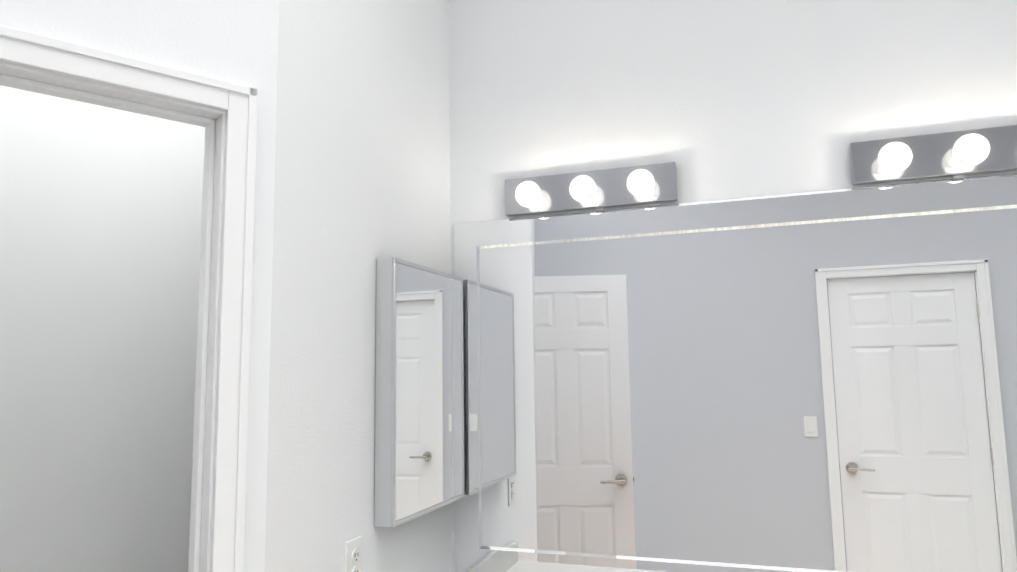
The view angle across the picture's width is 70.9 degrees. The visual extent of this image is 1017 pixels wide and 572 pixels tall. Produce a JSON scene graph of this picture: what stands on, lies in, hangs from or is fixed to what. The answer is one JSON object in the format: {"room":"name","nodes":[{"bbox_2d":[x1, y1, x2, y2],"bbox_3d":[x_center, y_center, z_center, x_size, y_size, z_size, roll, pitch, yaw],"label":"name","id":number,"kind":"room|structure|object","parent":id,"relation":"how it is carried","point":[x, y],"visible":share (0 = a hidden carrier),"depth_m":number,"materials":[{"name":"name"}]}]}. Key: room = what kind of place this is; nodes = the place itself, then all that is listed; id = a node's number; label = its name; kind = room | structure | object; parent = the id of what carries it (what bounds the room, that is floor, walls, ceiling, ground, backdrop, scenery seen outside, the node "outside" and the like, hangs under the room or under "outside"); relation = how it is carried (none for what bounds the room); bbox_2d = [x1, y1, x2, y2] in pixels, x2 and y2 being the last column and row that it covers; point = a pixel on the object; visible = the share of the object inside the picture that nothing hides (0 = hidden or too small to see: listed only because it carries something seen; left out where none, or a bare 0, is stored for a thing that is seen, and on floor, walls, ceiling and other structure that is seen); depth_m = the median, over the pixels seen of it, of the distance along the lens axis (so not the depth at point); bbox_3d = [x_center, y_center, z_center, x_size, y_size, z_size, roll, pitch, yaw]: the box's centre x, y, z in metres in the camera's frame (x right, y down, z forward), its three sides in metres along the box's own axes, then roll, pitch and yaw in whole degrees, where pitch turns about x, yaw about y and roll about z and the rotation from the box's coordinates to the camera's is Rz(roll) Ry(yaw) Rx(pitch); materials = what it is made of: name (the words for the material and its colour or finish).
{"room":"bathroom","nodes":[
{"label":"bathroom","id":0,"kind":"room"},
{"bbox_2d":[0,85,204,571],"bbox_3d":[-1.334,0.216,1.778,0.070,3.050,1.730,-3,-7,19],"label":"wall","id":1,"kind":"structure","parent":0,"point":[100,220],"depth_m":2.08,"materials":[{"name":"white paint"}]},
{"bbox_2d":[0,0,278,571],"bbox_3d":[-0.879,0.135,1.173,0.958,3.050,0.100,5,-9,-40],"label":"wall","id":2,"kind":"structure","parent":0,"point":[234,41],"depth_m":1.42,"materials":[{"name":"white paint"}]},
{"bbox_2d":[0,25,257,571],"bbox_3d":[-0.855,0.613,1.131,0.814,2.092,0.142,5,-9,-40],"label":"door frame","id":3,"kind":"structure","parent":2,"relation":"attached to","point":[224,113],"depth_m":1.38,"materials":[{"name":"white paint"}]},
{"bbox_2d":[188,127,205,571],"bbox_3d":[-0.672,0.279,2.377,0.780,3.050,0.155,-3,-7,19],"label":"wall","id":4,"kind":"structure","parent":0,"point":[196,356],"depth_m":2.44,"materials":[{"name":"white paint"}]},
{"bbox_2d":[264,0,451,571],"bbox_3d":[-0.381,0.215,1.883,0.100,3.050,0.900,-3,-7,19],"label":"wall","id":5,"kind":"structure","parent":0,"point":[362,166],"depth_m":1.72,"materials":[{"name":"white paint"}]},
{"bbox_2d":[345,536,362,571],"bbox_3d":[-0.364,0.660,1.692,0.010,0.116,0.072,-3,-7,19],"label":"outlet","id":6,"kind":"object","parent":5,"relation":"attached to","point":[353,555],"visible":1,"depth_m":1.69,"materials":[{"name":"white plastic"}]},
{"bbox_2d":[374,257,463,527],"bbox_3d":[-0.241,0.288,2.033,0.054,0.680,0.454,-3,-7,19],"label":"medicine cabinet mirror","id":7,"kind":"object","parent":5,"relation":"attached to","point":[419,422],"visible":0.98,"depth_m":1.94,"materials":[{"name":"silver metal"}]},
{"bbox_2d":[449,0,1016,571],"bbox_3d":[1.129,0.193,1.885,4.650,3.050,0.100,-3,-7,19],"label":"wall","id":8,"kind":"structure","parent":0,"point":[731,98],"depth_m":2.10,"materials":[{"name":"white paint"}]},
{"bbox_2d":[505,162,677,216],"bbox_3d":[0.228,-0.297,2.137,0.530,0.114,0.128,-3,-7,19],"label":"light bar","id":9,"kind":"object","parent":8,"relation":"attached to","point":[618,187],"visible":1,"depth_m":2.14,"materials":[{"name":"silver metal"}]},
{"bbox_2d":[454,173,1016,571],"bbox_3d":[0.730,0.288,1.954,1.914,1.106,0.012,-3,-7,19],"label":"mirror","id":10,"kind":"object","parent":8,"relation":"attached to","point":[821,381],"visible":0.96,"depth_m":1.98,"materials":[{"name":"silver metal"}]},
{"bbox_2d":[849,124,1016,185],"bbox_3d":[1.165,-0.350,1.811,0.530,0.114,0.128,-3,-7,19],"label":"light bar","id":11,"kind":"object","parent":8,"relation":"attached to","point":[988,150],"visible":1,"depth_m":1.85,"materials":[{"name":"silver metal"}]}
]}

